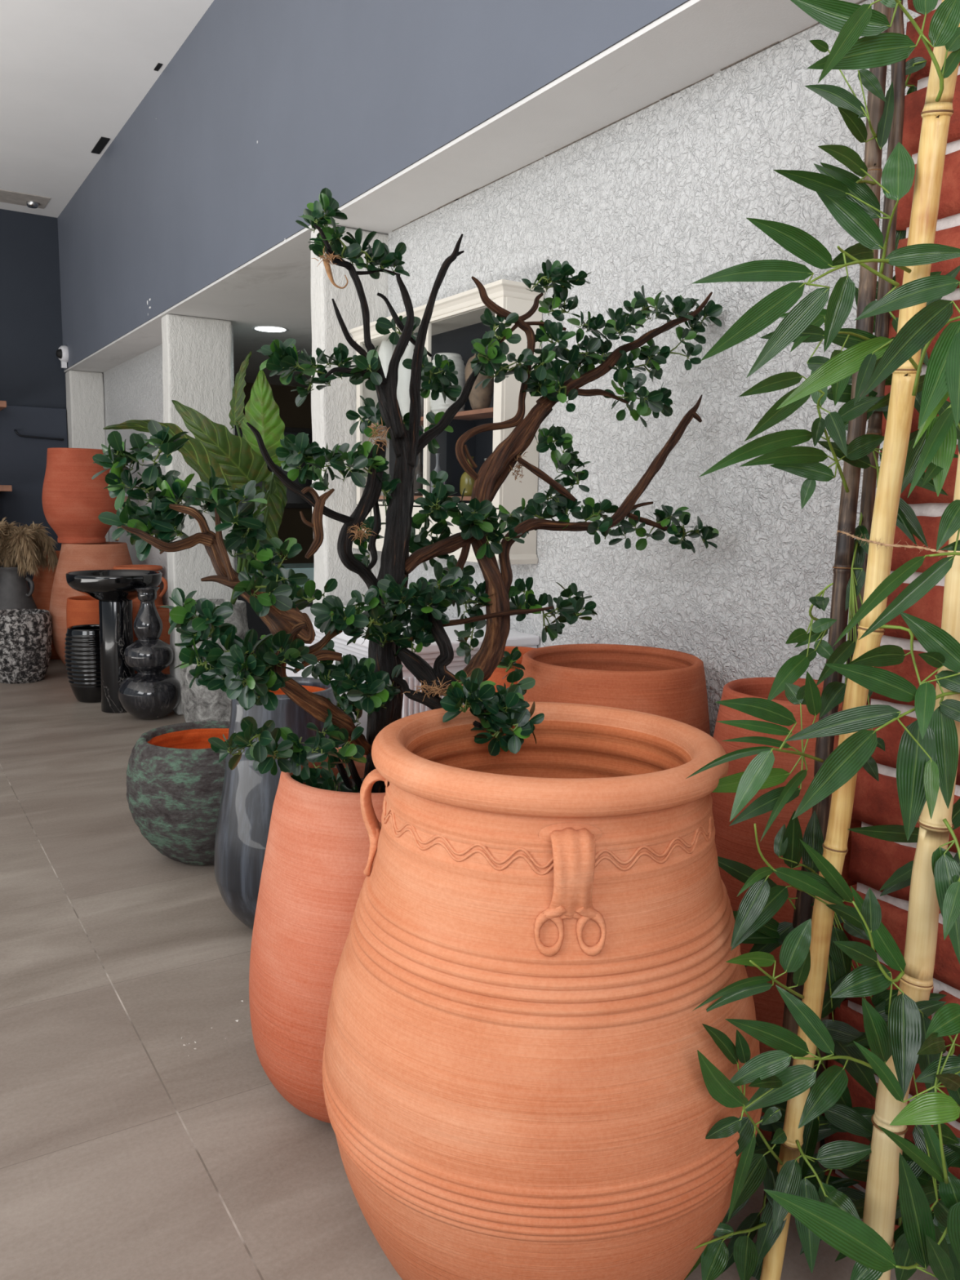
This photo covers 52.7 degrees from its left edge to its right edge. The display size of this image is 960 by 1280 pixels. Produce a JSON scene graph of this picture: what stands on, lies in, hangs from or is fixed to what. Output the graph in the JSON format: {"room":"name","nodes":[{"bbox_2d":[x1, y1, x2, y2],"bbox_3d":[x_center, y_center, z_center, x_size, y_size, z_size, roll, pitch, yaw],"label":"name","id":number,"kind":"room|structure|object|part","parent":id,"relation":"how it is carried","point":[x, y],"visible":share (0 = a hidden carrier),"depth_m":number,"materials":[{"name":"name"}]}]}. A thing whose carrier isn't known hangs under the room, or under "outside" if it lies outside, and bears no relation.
{"room":"pottery shop","nodes":[
{"label":"pottery shop","id":0,"kind":"room"},
{"bbox_2d":[0,208,67,438],"bbox_3d":[-6.574,-1.833,8.101,6.900,4.120,0.170,-4,10,-32],"label":"wall","id":1,"kind":"structure","parent":0,"point":[32,374],"depth_m":9.25,"materials":[{"name":"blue paint"}]},
{"bbox_2d":[0,404,67,590],"bbox_3d":[-4.393,-1.085,9.464,0.745,2.330,0.070,-4,10,-32],"label":"wall panel","id":2,"kind":"object","parent":1,"relation":"attached to","point":[23,460],"visible":0.46,"depth_m":9.35,"materials":[{"name":"black paint"}]},
{"bbox_2d":[0,400,6,410],"bbox_3d":[-4.763,-2.124,8.716,0.850,0.055,0.640,-4,10,-32],"label":"wall shelf","id":3,"kind":"object","parent":2,"relation":"attached to","point":[2,403],"visible":1,"depth_m":8.66,"materials":[{"name":"brown wood"}]},
{"bbox_2d":[0,484,12,491],"bbox_3d":[-4.772,-1.388,8.823,0.860,0.055,0.640,-4,10,-32],"label":"wall shelf","id":4,"kind":"object","parent":2,"relation":"attached to","point":[2,487],"visible":1,"depth_m":8.76,"materials":[{"name":"brown wood"}]},
{"bbox_2d":[13,429,63,440],"bbox_3d":[-4.245,-1.974,9.340,0.430,0.089,0.072,-4,10,-32],"label":"handrail","id":5,"kind":"object","parent":2,"relation":"attached to","point":[15,430],"visible":1,"depth_m":9.30,"materials":[{"name":"metal"}]},
{"bbox_2d":[65,369,109,542],"bbox_3d":[-3.884,-1.281,9.647,0.325,2.684,0.252,-4,10,-32],"label":"trim","id":6,"kind":"structure","parent":1,"relation":"attached to","point":[85,398],"depth_m":9.41,"materials":[{"name":"paint"}]},
{"bbox_2d":[0,0,213,217],"bbox_3d":[-2.954,-3.061,2.190,6.900,0.100,13.600,-4,10,-32],"label":"ceiling","id":7,"kind":"structure","parent":0,"point":[73,73],"depth_m":6.13,"materials":[{"name":"white paint"}]},
{"bbox_2d":[0,189,50,208],"bbox_3d":[-4.117,-3.931,8.695,0.440,0.049,0.380,-4,10,-32],"label":"ceiling spotlight","id":8,"kind":"object","parent":7,"relation":"attached to","point":[31,201],"visible":1,"depth_m":8.69,"materials":[{"name":"silver metal"}]},
{"bbox_2d":[91,136,110,154],"bbox_3d":[-2.870,-3.736,7.332,0.060,0.008,0.380,-4,10,-32],"label":"ceiling slot","id":9,"kind":"object","parent":7,"relation":"attached to","point":[103,141],"visible":1,"depth_m":7.32,"materials":[{"name":"black metal"}]},
{"bbox_2d":[153,62,162,71],"bbox_3d":[-1.983,-3.529,5.975,0.025,0.006,0.110,-4,10,-32],"label":"ceiling slot","id":10,"kind":"object","parent":7,"relation":"attached to","point":[158,65],"visible":1,"depth_m":5.97,"materials":[{"name":"black metal"}]},
{"bbox_2d":[102,324,237,604],"bbox_3d":[-2.777,-1.081,8.373,0.180,2.685,3.620,-4,10,-32],"label":"wall","id":11,"kind":"structure","parent":0,"point":[133,389],"depth_m":8.40,"materials":[{"name":"paint"}]},
{"bbox_2d":[161,313,235,715],"bbox_3d":[-1.927,-0.827,6.698,0.449,2.684,0.168,-4,10,-32],"label":"column","id":12,"kind":"structure","parent":11,"relation":"attached to","point":[197,351],"depth_m":6.54,"materials":[{"name":"paint"}]},
{"bbox_2d":[234,381,314,564],"bbox_3d":[-1.707,-1.409,10.807,4.250,2.685,0.150,-4,10,-32],"label":"wall","id":13,"kind":"structure","parent":0,"point":[292,526],"depth_m":10.47,"materials":[{"name":"brown paint"}]},
{"bbox_2d":[235,425,312,508],"bbox_3d":[-2.084,-1.841,10.368,1.300,0.850,0.070,-4,10,-32],"label":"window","id":14,"kind":"structure","parent":13,"relation":"in","point":[294,500],"depth_m":10.44,"materials":[{"name":"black glass"}]},
{"bbox_2d":[57,0,687,370],"bbox_3d":[-0.237,-2.490,3.910,0.550,1.420,13.430,-4,10,-32],"label":"wall","id":15,"kind":"structure","parent":0,"point":[342,97],"depth_m":4.53,"materials":[{"name":"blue paint"}]},
{"bbox_2d":[56,345,68,368],"bbox_3d":[-3.979,-2.707,9.270,0.145,0.210,0.161,-4,10,-32],"label":"dome camera","id":16,"kind":"object","parent":15,"relation":"attached to","point":[62,353],"visible":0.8,"depth_m":9.21,"materials":[{"name":"white paint"}]},
{"bbox_2d":[64,0,689,370],"bbox_3d":[-0.474,-1.768,3.852,0.002,0.002,13.400,-4,10,-32],"label":"trim","id":17,"kind":"structure","parent":15,"relation":"attached to","point":[687,0],"depth_m":3.12,"materials":[{"name":"white paint"}]},
{"bbox_2d":[64,0,861,387],"bbox_3d":[1.527,-1.908,5.126,4.748,0.015,13.430,-4,10,-32],"label":"ceiling","id":18,"kind":"structure","parent":0,"point":[697,39],"depth_m":3.27,"materials":[{"name":"white paint"}]},
{"bbox_2d":[251,325,288,333],"bbox_3d":[-1.483,-2.197,6.863,0.260,0.004,0.260,-4,10,-32],"label":"recessed light","id":19,"kind":"object","parent":18,"relation":"in","point":[264,328],"visible":1,"depth_m":6.86,"materials":[{"name":"white paint"}]},
{"bbox_2d":[254,326,285,332],"bbox_3d":[-1.483,-2.197,6.863,0.212,0.001,0.212,-4,10,-32],"label":"diffuser","id":20,"kind":"object","parent":19,"relation":"attached to","point":[268,329],"depth_m":6.86,"materials":[{"name":"white plastic"}]},
{"bbox_2d":[0,658,937,1279],"bbox_3d":[-1.252,0.989,3.899,11.100,0.100,13.600,-4,10,-32],"label":"floor","id":21,"kind":"structure","parent":0,"point":[119,1160],"depth_m":2.54,"materials":[{"name":"tile"}]},
{"bbox_2d":[0,608,52,684],"bbox_3d":[-3.727,0.049,7.857,0.499,0.561,0.499,-4,10,-32],"label":"stone pot","id":22,"kind":"object","parent":21,"relation":"on","point":[25,634],"visible":1,"depth_m":7.69,"materials":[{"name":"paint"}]},
{"bbox_2d":[0,565,37,609],"bbox_3d":[-4.077,-0.207,8.491,0.482,0.876,0.481,-4,10,-32],"label":"vase","id":23,"kind":"object","parent":22,"relation":"on","point":[15,592],"visible":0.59,"depth_m":8.35,"materials":[{"name":"ceramic"}]},
{"bbox_2d":[0,516,58,577],"bbox_3d":[-4.032,-0.767,8.425,0.691,0.606,0.708,-6,11,-40],"label":"pampas grass","id":24,"kind":"object","parent":23,"relation":"in","point":[22,546],"depth_m":8.33,"materials":[{"name":"beige plant"}]},
{"bbox_3d":[-3.905,-0.464,8.416,0.077,0.177,0.038,1,8,3],"label":"handle","id":25,"kind":"part","parent":23,"relation":"part of","materials":[{"name":"grey ceramic"}]},
{"bbox_2d":[31,551,56,610],"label":"jar","id":26,"kind":"object","parent":21,"relation":"on","point":[42,580],"depth_m":8.76,"materials":[{"name":"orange ceramic"}]},
{"bbox_2d":[49,640,60,659],"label":"jar","id":27,"kind":"object","parent":21,"relation":"on","point":[54,655],"depth_m":8.87,"materials":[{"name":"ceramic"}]},
{"bbox_2d":[64,624,101,702],"bbox_3d":[-2.849,0.173,7.144,0.383,0.545,0.383,-4,10,-32],"label":"ribbed pot","id":28,"kind":"object","parent":21,"relation":"on","point":[82,655],"visible":0.63,"depth_m":6.98,"materials":[{"name":"black ceramic"}]},
{"bbox_2d":[66,595,99,628],"bbox_3d":[-2.982,0.024,7.585,0.451,0.712,0.450,-4,10,-32],"label":"round pot","id":29,"kind":"object","parent":28,"relation":"on","point":[80,610],"visible":0.15,"depth_m":7.34,"materials":[{"name":"orange ceramic"}]},
{"bbox_2d":[48,542,133,666],"bbox_3d":[-3.237,-0.267,8.203,0.762,1.104,0.760,-4,10,-32],"label":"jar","id":30,"kind":"object","parent":21,"relation":"on","point":[103,556],"visible":0.42,"depth_m":7.91,"materials":[{"name":"ceramic"}]},
{"bbox_2d":[41,447,117,543],"bbox_3d":[-3.312,-1.190,8.038,0.579,0.765,0.579,-4,10,-32],"label":"pot","id":31,"kind":"object","parent":30,"relation":"on","point":[73,502],"visible":0.87,"depth_m":7.81,"materials":[{"name":"orange ceramic"}]},
{"bbox_2d":[98,600,135,713],"bbox_3d":[-2.546,0.106,6.813,0.240,0.783,0.240,-4,10,-32],"label":"pedestal","id":32,"kind":"object","parent":21,"relation":"on","point":[115,617],"visible":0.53,"depth_m":6.71,"materials":[{"name":"black ceramic"}]},
{"bbox_2d":[66,569,161,600],"bbox_3d":[-2.538,-0.375,6.744,0.624,0.188,0.624,-4,10,-32],"label":"shallow bowl","id":33,"kind":"object","parent":32,"relation":"on","point":[99,584],"visible":0.88,"depth_m":6.54,"materials":[{"name":"black ceramic"}]},
{"bbox_2d":[112,564,168,673],"bbox_3d":[-2.772,-0.132,7.908,0.382,0.940,0.408,-4,10,-32],"label":"jar","id":34,"kind":"object","parent":21,"relation":"on","point":[135,602],"visible":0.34,"depth_m":7.78,"materials":[{"name":"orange ceramic"}]},
{"bbox_3d":[-2.557,-0.431,7.804,0.099,0.185,0.040,4,9,18],"label":"handle","id":35,"kind":"part","parent":34,"relation":"part of","materials":[{"name":"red ceramic"}]},
{"bbox_2d":[117,586,181,719],"bbox_3d":[-2.249,0.087,6.593,0.418,0.892,0.418,-4,10,-32],"label":"vase","id":36,"kind":"object","parent":21,"relation":"on","point":[150,693],"visible":1,"depth_m":6.49,"materials":[{"name":"ceramic"}]},
{"bbox_2d":[155,604,169,674],"bbox_3d":[-2.407,0.087,7.352,0.311,0.677,0.309,-4,10,-32],"label":"pot","id":37,"kind":"object","parent":21,"relation":"on","point":[163,612],"visible":0.06,"depth_m":7.19,"materials":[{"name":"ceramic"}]},
{"bbox_2d":[126,720,230,865],"bbox_3d":[-1.153,0.651,4.077,0.628,0.522,0.629,-4,10,-32],"label":"planter","id":38,"kind":"object","parent":21,"relation":"on","point":[175,777],"visible":0.54,"depth_m":3.80,"materials":[{"name":"ceramic"}]},
{"bbox_2d":[180,599,248,722],"bbox_3d":[-1.749,0.154,6.444,0.478,0.821,0.479,-4,10,-32],"label":"stone planter","id":39,"kind":"object","parent":21,"relation":"on","point":[199,704],"visible":0.36,"depth_m":6.28,"materials":[{"name":"grey stone"}]},
{"bbox_2d":[102,351,287,604],"bbox_3d":[-1.583,-0.921,5.802,0.733,1.633,1.241,2,8,7],"label":"plant","id":40,"kind":"object","parent":39,"relation":"in","point":[238,460],"visible":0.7,"depth_m":5.79,"materials":[{"name":"green plant"}]},
{"bbox_3d":[-1.522,-0.536,6.051,0.070,0.649,0.221,-2,9,-19],"label":"stem","id":41,"kind":"part","parent":40,"relation":"part of","materials":[{"name":"green plant"}]},
{"bbox_3d":[-1.486,-0.784,6.053,0.217,1.137,0.030,6,9,31],"label":"stem","id":42,"kind":"part","parent":40,"relation":"part of","materials":[{"name":"green plant"}]},
{"bbox_3d":[-1.452,-0.444,5.930,0.079,0.506,0.522,-2,9,-23],"label":"stem","id":43,"kind":"part","parent":40,"relation":"part of","materials":[{"name":"green plant"}]},
{"bbox_3d":[-1.399,-0.640,6.103,0.300,0.846,0.244,-4,10,-32],"label":"stem","id":44,"kind":"part","parent":40,"relation":"part of","materials":[{"name":"green plant"}]},
{"bbox_3d":[-1.458,-0.576,6.070,0.271,0.723,0.117,2,8,9],"label":"stem","id":45,"kind":"part","parent":40,"relation":"part of","materials":[{"name":"green plant"}]},
{"bbox_3d":[-1.445,-0.682,6.041,0.161,0.945,0.286,-4,10,-32],"label":"stem","id":46,"kind":"part","parent":40,"relation":"part of","materials":[{"name":"green plant"}]},
{"bbox_2d":[237,563,314,658],"bbox_3d":[-1.535,-0.091,7.620,0.940,0.980,0.540,-4,10,-32],"label":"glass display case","id":47,"kind":"object","parent":21,"relation":"on","point":[255,622],"visible":0.02,"depth_m":7.27,"materials":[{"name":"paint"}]},
{"bbox_3d":[-1.528,-0.487,7.563,0.940,0.180,0.540,-4,10,-32],"label":"glass","id":48,"kind":"part","parent":47,"relation":"part of","materials":[{"name":"clear glass"}]},
{"bbox_2d":[213,676,343,929],"bbox_3d":[-0.684,0.582,3.432,0.501,0.858,0.501,4,9,19],"label":"glazed pot","id":49,"kind":"object","parent":21,"relation":"on","point":[248,795],"visible":0.32,"depth_m":3.23,"materials":[{"name":"ceramic"}]},
{"bbox_2d":[248,746,385,1123],"bbox_3d":[-0.269,0.733,2.474,0.626,0.843,0.626,-4,10,-32],"label":"planter","id":50,"kind":"object","parent":21,"relation":"on","point":[317,854],"visible":0.38,"depth_m":2.22,"materials":[{"name":"ceramic"}]},
{"bbox_2d":[91,187,722,792],"bbox_3d":[-0.002,-0.294,2.304,0.783,1.467,1.622,7,10,38],"label":"tree","id":51,"kind":"object","parent":50,"relation":"in","point":[250,682],"visible":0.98,"depth_m":2.23,"materials":[{"name":"green plant"}]},
{"bbox_2d":[285,604,539,739],"bbox_3d":[-0.372,0.428,3.970,0.601,1.020,1.235,-4,10,-32],"label":"countertop","id":52,"kind":"structure","parent":21,"relation":"on","point":[429,654],"depth_m":3.49,"materials":[{"name":"white paint"}]},
{"bbox_3d":[-0.762,0.401,4.115,0.012,0.780,0.490,-4,10,-32],"label":"door","id":53,"kind":"part","parent":52,"relation":"part of","materials":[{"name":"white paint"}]},
{"bbox_3d":[-0.487,0.467,3.684,0.012,0.780,0.500,-4,10,-32],"label":"door","id":54,"kind":"part","parent":52,"relation":"part of","materials":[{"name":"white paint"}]},
{"bbox_2d":[300,604,539,654],"bbox_3d":[-0.364,-0.059,3.901,0.601,0.035,1.235,-4,10,-32],"label":"countertop","id":55,"kind":"structure","parent":52,"relation":"on","point":[515,638],"depth_m":3.51,"materials":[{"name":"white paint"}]},
{"bbox_3d":[-0.357,-0.012,3.910,0.586,0.060,1.200,-4,10,-32],"label":"cornice","id":56,"kind":"part","parent":52,"relation":"part of","materials":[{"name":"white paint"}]},
{"bbox_2d":[486,646,535,692],"bbox_3d":[0.100,0.543,3.210,0.323,1.027,0.322,-4,10,-32],"label":"jar","id":57,"kind":"object","parent":21,"relation":"on","point":[497,676],"visible":0.08,"depth_m":3.06,"materials":[{"name":"orange ceramic"}]},
{"bbox_2d":[321,702,761,1279],"bbox_3d":[0.116,0.708,1.859,0.828,1.079,0.823,-2,9,-18],"label":"jar","id":58,"kind":"object","parent":21,"relation":"on","point":[514,1087],"visible":0.97,"depth_m":1.52,"materials":[{"name":"orange ceramic"}]},
{"bbox_3d":[-0.193,0.334,1.823,0.066,0.201,0.112,1,8,-2],"label":"handle","id":59,"kind":"part","parent":58,"relation":"part of","materials":[{"name":"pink ceramic"}]},
{"bbox_3d":[0.140,0.387,1.496,0.112,0.201,0.066,0,8,-8],"label":"handle","id":60,"kind":"part","parent":58,"relation":"part of","materials":[{"name":"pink ceramic"}]},
{"bbox_2d":[517,644,710,735],"bbox_3d":[0.364,0.577,2.822,0.591,1.074,0.589,-4,10,-32],"label":"pot","id":61,"kind":"object","parent":21,"relation":"on","point":[671,684],"visible":0.29,"depth_m":2.57,"materials":[{"name":"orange ceramic"}]},
{"bbox_2d":[684,0,893,1279],"bbox_3d":[0.502,0.013,1.676,0.260,2.522,0.680,6,10,32],"label":"bamboo plant","id":62,"kind":"object","parent":21,"relation":"on","point":[776,448],"visible":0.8,"depth_m":1.68,"materials":[{"name":"green plant"}]},
{"bbox_2d":[710,676,871,1141],"bbox_3d":[0.738,0.648,2.365,0.416,1.076,0.419,-4,10,-32],"label":"pot","id":63,"kind":"object","parent":21,"relation":"on","point":[737,842],"visible":0.15,"depth_m":2.19,"materials":[{"name":"orange ceramic"}]},
{"bbox_2d":[692,0,959,1279],"bbox_3d":[0.528,0.123,1.473,0.487,2.367,0.370,-4,10,-32],"label":"bamboo plant","id":64,"kind":"object","parent":21,"relation":"on","point":[927,756],"visible":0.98,"depth_m":1.47,"materials":[{"name":"green plant"}]},
{"bbox_2d":[717,0,959,1279],"bbox_3d":[0.699,0.007,1.846,0.574,2.647,0.374,0,8,-9],"label":"bamboo plant","id":65,"kind":"object","parent":21,"relation":"on","point":[842,1117],"visible":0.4,"depth_m":1.84,"materials":[{"name":"green plant"}]},
{"bbox_2d":[763,451,959,1279],"bbox_3d":[0.706,0.359,1.546,0.289,1.882,0.615,8,11,42],"label":"bamboo plant","id":66,"kind":"object","parent":21,"relation":"on","point":[919,1174],"visible":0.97,"depth_m":1.53,"materials":[{"name":"green plant"}]},
{"bbox_2d":[835,529,947,556],"bbox_3d":[0.676,-0.165,1.642,0.086,0.040,0.331,-1,8,-15],"label":"twine","id":67,"kind":"object","parent":66,"relation":"attached to","point":[840,531],"visible":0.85,"depth_m":1.58,"materials":[{"name":"fabric"}]},
{"bbox_2d":[387,0,920,737],"bbox_3d":[1.533,-0.045,1.624,0.180,2.685,7.090,-4,10,-32],"label":"wall","id":68,"kind":"structure","parent":0,"point":[660,197],"depth_m":2.84,"materials":[{"name":"paint"}]},
{"bbox_2d":[311,224,387,605],"bbox_3d":[-0.559,-0.498,4.551,0.447,2.684,0.157,-4,10,-32],"label":"pillar","id":69,"kind":"structure","parent":68,"relation":"attached to","point":[330,405],"depth_m":4.34,"materials":[{"name":"paint"}]},
{"bbox_2d":[349,279,546,564],"bbox_3d":[-0.182,-0.828,3.916,0.188,0.969,1.227,-4,10,-32],"label":"display cabinet","id":70,"kind":"object","parent":68,"relation":"attached to","point":[455,321],"visible":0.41,"depth_m":3.67,"materials":[{"name":"beige paint"}]},
{"bbox_2d":[377,339,396,377],"bbox_3d":[-0.394,-1.161,4.236,0.108,0.420,0.108,0,8,-5],"label":"bottle vase","id":71,"kind":"object","parent":70,"relation":"on","point":[386,349],"visible":0.12,"depth_m":4.18,"materials":[{"name":"white ceramic"}]},
{"bbox_3d":[-0.380,-0.934,4.100,0.018,0.721,0.636,-4,10,-32],"label":"door","id":72,"kind":"part","parent":70,"relation":"part of","materials":[{"name":"beige paint"}]},
{"bbox_2d":[396,334,423,419],"bbox_3d":[-0.287,-1.099,4.074,0.133,0.345,0.133,-4,10,-32],"label":"bottle vase","id":73,"kind":"object","parent":70,"relation":"on","point":[404,374],"visible":0.29,"depth_m":4.03,"materials":[{"name":"white ceramic"}]},
{"bbox_2d":[413,449,422,495],"bbox_3d":[-0.252,-0.700,4.063,0.062,0.190,0.062,-4,10,-32],"label":"bottle","id":74,"kind":"object","parent":70,"relation":"on","point":[419,469],"visible":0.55,"depth_m":4.04,"materials":[{"name":"glass"}]},
{"bbox_2d":[378,495,471,500],"bbox_3d":[-0.172,-0.579,3.961,0.134,0.016,1.145,-4,10,-32],"label":"shelf","id":75,"kind":"object","parent":70,"relation":"attached to","point":[381,497],"depth_m":3.81,"materials":[{"name":"brown wood"}]},
{"bbox_3d":[-0.242,-0.456,3.936,0.018,0.164,1.183,-4,10,-32],"label":"panel","id":76,"kind":"part","parent":70,"relation":"part of","materials":[{"name":"beige paint"}]},
{"bbox_2d":[371,407,493,429],"bbox_3d":[-0.167,-0.891,3.917,0.134,0.016,1.145,-4,10,-32],"label":"shelf","id":77,"kind":"object","parent":70,"relation":"attached to","point":[485,415],"depth_m":3.74,"materials":[{"name":"brown wood"}]},
{"bbox_2d":[430,453,444,493],"bbox_3d":[-0.172,-0.671,3.939,0.057,0.170,0.057,-4,10,-32],"label":"bottle","id":78,"kind":"object","parent":70,"relation":"on","point":[437,468],"visible":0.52,"depth_m":3.92,"materials":[{"name":"glass"}]},
{"bbox_3d":[-0.107,-0.826,3.965,0.006,0.855,1.145,-4,10,-32],"label":"panel","id":79,"kind":"part","parent":70,"relation":"part of","materials":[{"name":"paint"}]},
{"bbox_3d":[-0.188,-0.367,3.989,0.178,0.036,1.217,-4,10,-32],"label":"moulding","id":80,"kind":"part","parent":70,"relation":"part of","materials":[{"name":"beige paint"}]},
{"bbox_2d":[429,352,465,414],"bbox_3d":[-0.128,-1.006,3.831,0.153,0.235,0.153,-4,10,-32],"label":"jar","id":81,"kind":"object","parent":70,"relation":"on","point":[437,406],"visible":0.32,"depth_m":3.78,"materials":[{"name":"white ceramic"}]},
{"bbox_3d":[-0.174,-1.283,3.851,0.188,0.050,1.227,-4,10,-32],"label":"crown moulding","id":82,"kind":"part","parent":70,"relation":"part of","materials":[{"name":"beige paint"}]},
{"bbox_3d":[-0.063,-0.858,3.605,0.018,0.721,0.541,-4,10,-32],"label":"door","id":83,"kind":"part","parent":70,"relation":"part of","materials":[{"name":"beige paint"}]},
{"bbox_2d":[459,456,474,496],"bbox_3d":[-0.038,-0.629,3.731,0.078,0.150,0.078,-4,10,-32],"label":"vase","id":84,"kind":"object","parent":70,"relation":"on","point":[466,482],"visible":0.43,"depth_m":3.70,"materials":[{"name":"ceramic"}]},
{"bbox_2d":[464,353,493,409],"bbox_3d":[0.003,-0.974,3.626,0.121,0.235,0.121,-4,10,-32],"label":"vase","id":85,"kind":"object","parent":70,"relation":"on","point":[479,397],"visible":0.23,"depth_m":3.60,"materials":[{"name":"brown ceramic"}]},
{"bbox_2d":[391,0,866,231],"bbox_3d":[0.955,-1.493,2.203,0.008,0.002,5.046,-4,10,-32],"label":"trim","id":86,"kind":"structure","parent":68,"relation":"attached to","point":[861,1],"depth_m":2.95,"materials":[{"name":"white paint"}]},
{"bbox_2d":[824,0,959,1231],"bbox_3d":[2.054,0.152,0.310,0.337,2.684,4.252,-4,10,-32],"label":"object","id":87,"kind":"structure","parent":68,"relation":"attached to","point":[873,860],"depth_m":1.91,"materials":[{"name":"red brick"}]},
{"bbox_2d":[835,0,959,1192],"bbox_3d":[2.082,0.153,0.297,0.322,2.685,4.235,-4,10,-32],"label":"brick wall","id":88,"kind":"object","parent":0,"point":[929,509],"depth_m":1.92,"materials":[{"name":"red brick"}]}
]}

